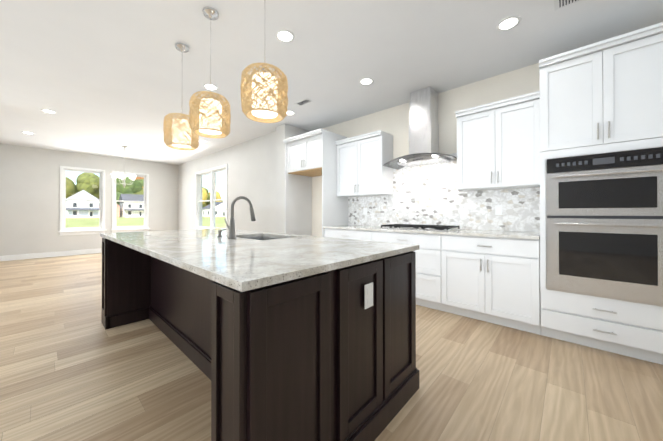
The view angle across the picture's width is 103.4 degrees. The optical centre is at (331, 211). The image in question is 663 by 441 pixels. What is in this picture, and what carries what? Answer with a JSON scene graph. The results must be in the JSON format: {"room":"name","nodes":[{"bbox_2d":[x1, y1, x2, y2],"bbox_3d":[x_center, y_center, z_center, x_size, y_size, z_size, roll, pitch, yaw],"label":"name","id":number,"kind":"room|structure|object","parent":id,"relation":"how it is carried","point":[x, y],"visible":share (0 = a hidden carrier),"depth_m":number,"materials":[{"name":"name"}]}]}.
{"room":"kitchen","nodes":[
{"label":"kitchen","id":0,"kind":"room"},
{"bbox_2d":[0,143,177,255],"bbox_3d":[-7.894,-0.224,6.029,0.160,2.750,8.174,0,0,42],"label":"wall","id":1,"kind":"structure","parent":0,"point":[29,200],"depth_m":6.68,"materials":[{"name":"paint"}]},
{"bbox_2d":[0,248,101,260],"bbox_3d":[-7.831,1.086,5.958,0.020,0.130,7.864,0,0,42],"label":"baseboard","id":2,"kind":"structure","parent":1,"relation":"attached to","point":[43,255],"depth_m":6.64,"materials":[{"name":"white wood"}]},
{"bbox_2d":[58,166,106,235],"bbox_3d":[-6.809,-0.293,7.183,0.220,1.820,0.960,0,0,42],"label":"window","id":3,"kind":"structure","parent":1,"relation":"in","point":[64,230],"depth_m":7.13,"materials":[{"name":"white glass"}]},
{"bbox_2d":[110,171,149,232],"bbox_3d":[-6.104,-0.288,7.961,0.220,1.820,0.960,0,0,42],"label":"window","id":4,"kind":"structure","parent":1,"relation":"in","point":[126,228],"depth_m":7.96,"materials":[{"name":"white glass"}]},
{"bbox_2d":[178,131,275,232],"bbox_3d":[-3.025,-0.219,7.025,5.720,2.750,0.160,0,0,42],"label":"wall","id":5,"kind":"structure","parent":0,"point":[251,170],"depth_m":5.98,"materials":[{"name":"paint"}]},
{"bbox_2d":[195,164,227,228],"bbox_3d":[-3.297,-0.287,7.232,2.060,1.810,0.220,0,0,42],"label":"dining room window","id":6,"kind":"structure","parent":5,"relation":"in","point":[212,172],"depth_m":7.23,"materials":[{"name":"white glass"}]},
{"bbox_2d":[276,124,309,233],"bbox_3d":[-0.732,-0.229,5.088,0.280,2.750,0.654,0,0,42],"label":"wall","id":7,"kind":"structure","parent":0,"point":[284,131],"depth_m":4.84,"materials":[{"name":"paint"}]},
{"bbox_2d":[0,253,662,440],"bbox_3d":[-2.995,1.189,2.023,12.770,0.120,8.824,0,0,42],"label":"floor","id":8,"kind":"structure","parent":0,"point":[72,368],"depth_m":1.75,"materials":[{"name":"beige wood"}]},
{"bbox_2d":[101,236,418,440],"bbox_3d":[-0.896,0.688,2.183,2.842,0.886,1.224,0,0,42],"label":"kitchen island","id":9,"kind":"object","parent":8,"relation":"on","point":[271,336],"depth_m":1.13,"materials":[{"name":"brown wood"}]},
{"bbox_2d":[100,228,418,287],"bbox_3d":[-0.896,0.230,2.185,2.830,0.030,1.244,0,0,42],"label":"island countertop","id":10,"kind":"structure","parent":9,"relation":"on","point":[241,261],"depth_m":1.40,"materials":[{"name":"grey stone"}]},
{"bbox_2d":[217,196,255,238],"bbox_3d":[-0.820,0.042,2.256,0.272,0.347,0.242,0,0,42],"label":"faucet","id":11,"kind":"object","parent":10,"relation":"on","point":[231,228],"visible":1,"depth_m":2.12,"materials":[{"name":"silver metal"}]},
{"bbox_2d":[364,282,372,308],"bbox_3d":[0.183,0.408,1.277,0.008,0.115,0.070,0,0,42],"label":"outlet","id":12,"kind":"object","parent":9,"relation":"attached to","point":[368,295],"visible":0.98,"depth_m":1.27,"materials":[{"name":"white plastic"}]},
{"bbox_2d":[324,228,367,239],"bbox_3d":[0.424,0.698,4.058,0.890,0.884,0.618,0,0,42],"label":"base cabinet","id":13,"kind":"object","parent":8,"relation":"on","point":[334,233],"depth_m":3.82,"materials":[{"name":"white wood"}]},
{"bbox_2d":[323,225,539,239],"bbox_3d":[1.072,0.237,3.456,2.661,0.030,0.643,0,0,42],"label":"countertop","id":14,"kind":"structure","parent":13,"relation":"on","point":[506,234],"depth_m":2.93,"materials":[{"name":"white stone"}]},
{"bbox_2d":[378,224,461,231],"bbox_3d":[1.123,0.198,3.395,0.910,0.048,0.500,0,0,42],"label":"cooktop","id":15,"kind":"object","parent":14,"relation":"in","point":[445,228],"visible":1,"depth_m":3.26,"materials":[{"name":"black metal"}]},
{"bbox_2d":[368,231,439,309],"bbox_3d":[1.091,0.695,3.453,1.030,0.884,0.618,0,0,42],"label":"base cabinet","id":16,"kind":"object","parent":8,"relation":"on","point":[428,254],"depth_m":3.06,"materials":[{"name":"white wood"}]},
{"bbox_2d":[440,234,540,334],"bbox_3d":[1.748,0.691,2.858,0.864,0.884,0.618,0,0,42],"label":"base cabinet","id":17,"kind":"object","parent":8,"relation":"on","point":[495,280],"depth_m":2.59,"materials":[{"name":"white wood"}]},
{"bbox_2d":[539,22,662,364],"bbox_3d":[2.333,-0.107,2.270,0.791,2.475,0.711,0,0,42],"label":"tall cabinet","id":18,"kind":"object","parent":8,"relation":"on","point":[601,195],"visible":1,"depth_m":2.06,"materials":[{"name":"white wood"}]},
{"bbox_2d":[0,0,662,164],"bbox_3d":[-2.995,-1.681,2.038,12.770,0.120,8.824,0,0,42],"label":"ceiling","id":19,"kind":"structure","parent":0,"point":[108,78],"depth_m":2.69,"materials":[{"name":"paint"}]},
{"bbox_2d":[40,109,56,113],"bbox_3d":[-4.515,-1.605,4.181,0.180,0.006,0.180,0,0,42],"label":"recessed light","id":20,"kind":"object","parent":19,"relation":"in","point":[48,111],"visible":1,"depth_m":4.18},
{"bbox_2d":[111,146,135,187],"bbox_3d":[-5.046,-1.089,6.374,0.479,1.015,0.497,0,0,42],"label":"chandelier","id":21,"kind":"object","parent":19,"relation":"hanging from","point":[122,177],"visible":1,"depth_m":6.33,"materials":[{"name":"silver metal"}]},
{"bbox_2d":[163,43,198,150],"bbox_3d":[-1.462,-1.123,2.558,0.307,0.988,0.307,0,0,42],"label":"pendant light","id":22,"kind":"object","parent":19,"relation":"hanging from","point":[178,132],"visible":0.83,"depth_m":2.45,"materials":[{"name":"glass"}]},
{"bbox_2d":[189,7,230,137],"bbox_3d":[-0.980,-1.125,2.123,0.307,0.988,0.306,0,0,42],"label":"pendant light","id":23,"kind":"object","parent":19,"relation":"hanging from","point":[210,117],"visible":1,"depth_m":2.04,"materials":[{"name":"glass"}]},
{"bbox_2d":[203,84,217,90],"bbox_3d":[-1.558,-1.610,3.379,0.180,0.006,0.180,0,0,42],"label":"recessed light","id":24,"kind":"object","parent":19,"relation":"in","point":[213,87],"visible":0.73,"depth_m":3.38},
{"bbox_2d":[240,63,287,122],"bbox_3d":[-0.444,-1.127,1.747,0.308,0.988,0.307,0,0,42],"label":"pendant light","id":25,"kind":"object","parent":19,"relation":"hanging from","point":[263,96],"visible":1,"depth_m":1.64,"materials":[{"name":"glass"}]},
{"bbox_2d":[275,29,294,42],"bbox_3d":[-0.427,-1.615,2.408,0.180,0.006,0.180,0,0,42],"label":"recessed light","id":26,"kind":"object","parent":19,"relation":"in","point":[285,36],"visible":1,"depth_m":2.40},
{"bbox_2d":[287,111,294,114],"bbox_3d":[-0.681,-1.605,4.243,0.180,0.006,0.180,0,0,42],"label":"recessed light","id":27,"kind":"object","parent":19,"relation":"in","point":[290,112],"visible":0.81,"depth_m":4.24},
{"bbox_2d":[294,98,311,105],"bbox_3d":[-0.413,-1.606,3.839,0.260,0.008,0.120,0,0,42],"label":"ceiling vent","id":28,"kind":"object","parent":19,"relation":"in","point":[303,102],"visible":1,"depth_m":3.83,"materials":[{"name":"metal"}]},
{"bbox_2d":[359,78,373,84],"bbox_3d":[0.431,-1.611,3.236,0.180,0.006,0.180,0,0,42],"label":"recessed light","id":29,"kind":"object","parent":19,"relation":"in","point":[365,81],"visible":1,"depth_m":3.23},
{"bbox_2d":[496,16,520,30],"bbox_3d":[1.520,-1.616,2.249,0.180,0.006,0.180,0,0,42],"label":"recessed light","id":30,"kind":"object","parent":19,"relation":"in","point":[506,24],"visible":1,"depth_m":2.25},
{"bbox_2d":[554,0,580,10],"bbox_3d":[1.869,-1.616,1.920,0.360,0.008,0.160,0,0,42],"label":"ceiling vent","id":31,"kind":"object","parent":19,"relation":"in","point":[559,4],"visible":1,"depth_m":2.02,"materials":[{"name":"metal"}]},
{"bbox_2d":[312,63,539,236],"bbox_3d":[1.994,-0.239,3.167,6.900,2.750,0.160,0,0,42],"label":"wall","id":32,"kind":"structure","parent":0,"point":[394,121],"depth_m":3.50,"materials":[{"name":"paint"}]},
{"bbox_2d":[287,131,342,174],"bbox_3d":[-0.261,-0.997,4.687,0.919,0.560,0.618,0,0,42],"label":"upper cabinet","id":33,"kind":"object","parent":32,"relation":"attached to","point":[308,154],"depth_m":4.35,"materials":[{"name":"white wood"}]},
{"bbox_2d":[335,131,392,198],"bbox_3d":[0.514,-0.702,4.180,0.870,0.885,0.328,0,0,42],"label":"upper cabinet","id":34,"kind":"object","parent":32,"relation":"attached to","point":[360,171],"depth_m":3.99,"materials":[{"name":"white wood"}]},
{"bbox_2d":[383,86,456,169],"bbox_3d":[1.175,-1.125,3.459,0.910,0.973,0.486,0,0,42],"label":"range hood","id":35,"kind":"object","parent":32,"relation":"attached to","point":[423,137],"visible":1,"depth_m":3.43,"materials":[{"name":"silver metal"}]},
{"bbox_2d":[348,153,539,231],"bbox_3d":[1.285,-0.270,3.693,2.661,0.984,0.011,0,0,42],"label":"backsplash","id":36,"kind":"structure","parent":32,"relation":"attached to","point":[430,194],"depth_m":3.50,"materials":[{"name":"stone"}]},
{"bbox_2d":[495,205,501,214],"bbox_3d":[1.959,-0.023,3.068,0.070,0.115,0.007,0,0,42],"label":"outlet","id":37,"kind":"object","parent":36,"relation":"attached to","point":[498,209],"depth_m":3.07,"materials":[{"name":"white plastic"}]},
{"bbox_2d":[455,91,539,190],"bbox_3d":[1.875,-0.709,2.946,0.784,0.885,0.328,0,0,42],"label":"upper cabinet","id":38,"kind":"object","parent":32,"relation":"attached to","point":[498,144],"depth_m":2.80,"materials":[{"name":"white wood"}]},
{"label":"outside","id":39,"kind":"structure","parent":0,"visible":0},
{"bbox_2d":[66,217,225,227],"bbox_3d":[-96.568,2.543,161.426,480.000,0.200,410.000,0,0,42],"label":"lawn","id":40,"kind":"structure","parent":39,"point":[71,223],"depth_m":45.13,"materials":[{"name":"green plant"}]},
{"bbox_2d":[66,177,75,196],"bbox_3d":[-121.878,-6.901,115.559,12.976,18.192,12.724,0,0,42],"label":"tree","id":41,"kind":"object","parent":40,"relation":"on","point":[71,184],"depth_m":115.50,"materials":[{"name":"green plant"}]},
{"bbox_2d":[66,189,98,217],"bbox_3d":[-91.977,-3.008,96.585,11.700,10.200,9.300,0,0,42],"label":"house","id":42,"kind":"structure","parent":40,"relation":"on","point":[84,205],"depth_m":93.87,"materials":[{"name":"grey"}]},
{"bbox_2d":[76,172,98,198],"bbox_3d":[-117.534,-8.538,126.781,10.250,21.586,10.190,0,0,42],"label":"tree","id":43,"kind":"object","parent":40,"relation":"on","point":[92,180],"depth_m":123.83,"materials":[{"name":"green plant"}]},
{"bbox_2d":[116,204,119,216],"bbox_3d":[-90.391,-1.559,105.664,8.850,7.400,7.300,0,0,42],"label":"house","id":44,"kind":"structure","parent":40,"relation":"on","point":[117,212],"depth_m":104.89,"materials":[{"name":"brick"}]},
{"bbox_2d":[116,177,122,204],"bbox_3d":[-102.331,-7.499,127.785,10.384,19.520,13.236,0,0,42],"label":"tree","id":45,"kind":"object","parent":40,"relation":"on","point":[119,185],"depth_m":123.57,"materials":[{"name":"green plant"}]},
{"bbox_2d":[118,177,141,193],"bbox_3d":[-99.165,-7.471,128.721,8.171,19.473,9.981,0,0,42],"label":"tree","id":46,"kind":"object","parent":40,"relation":"on","point":[137,188],"depth_m":126.02,"materials":[{"name":"green plant"}]},
{"bbox_2d":[119,194,143,216],"bbox_3d":[-81.712,-2.631,110.896,11.700,9.600,11.800,0,0,42],"label":"house","id":47,"kind":"structure","parent":40,"relation":"on","point":[133,208],"depth_m":107.17,"materials":[{"name":"white"}]},
{"bbox_2d":[134,188,143,194],"bbox_3d":[-98.041,-5.258,132.447,8.966,15.088,10.335,0,0,42],"label":"tree","id":48,"kind":"object","parent":40,"relation":"on","point":[141,192],"depth_m":130.56,"materials":[{"name":"green plant"}]},
{"bbox_2d":[202,188,207,204],"bbox_3d":[-78.848,-6.328,150.751,10.117,17.425,13.570,0,0,42],"label":"tree","id":49,"kind":"object","parent":40,"relation":"on","point":[204,197],"depth_m":150.82,"materials":[{"name":"yellow plant"}]},
{"bbox_2d":[202,202,225,216],"bbox_3d":[-51.267,-1.187,119.068,10.850,6.800,11.800,0,0,42],"label":"house","id":50,"kind":"structure","parent":40,"relation":"on","point":[217,212],"depth_m":114.93,"materials":[{"name":"white"}]},
{"bbox_2d":[206,191,221,205],"bbox_3d":[-78.475,-5.857,175.137,8.852,16.749,9.816,0,0,42],"label":"tree","id":51,"kind":"object","parent":40,"relation":"on","point":[218,194],"depth_m":173.02,"materials":[{"name":"yellow plant"}]}
]}

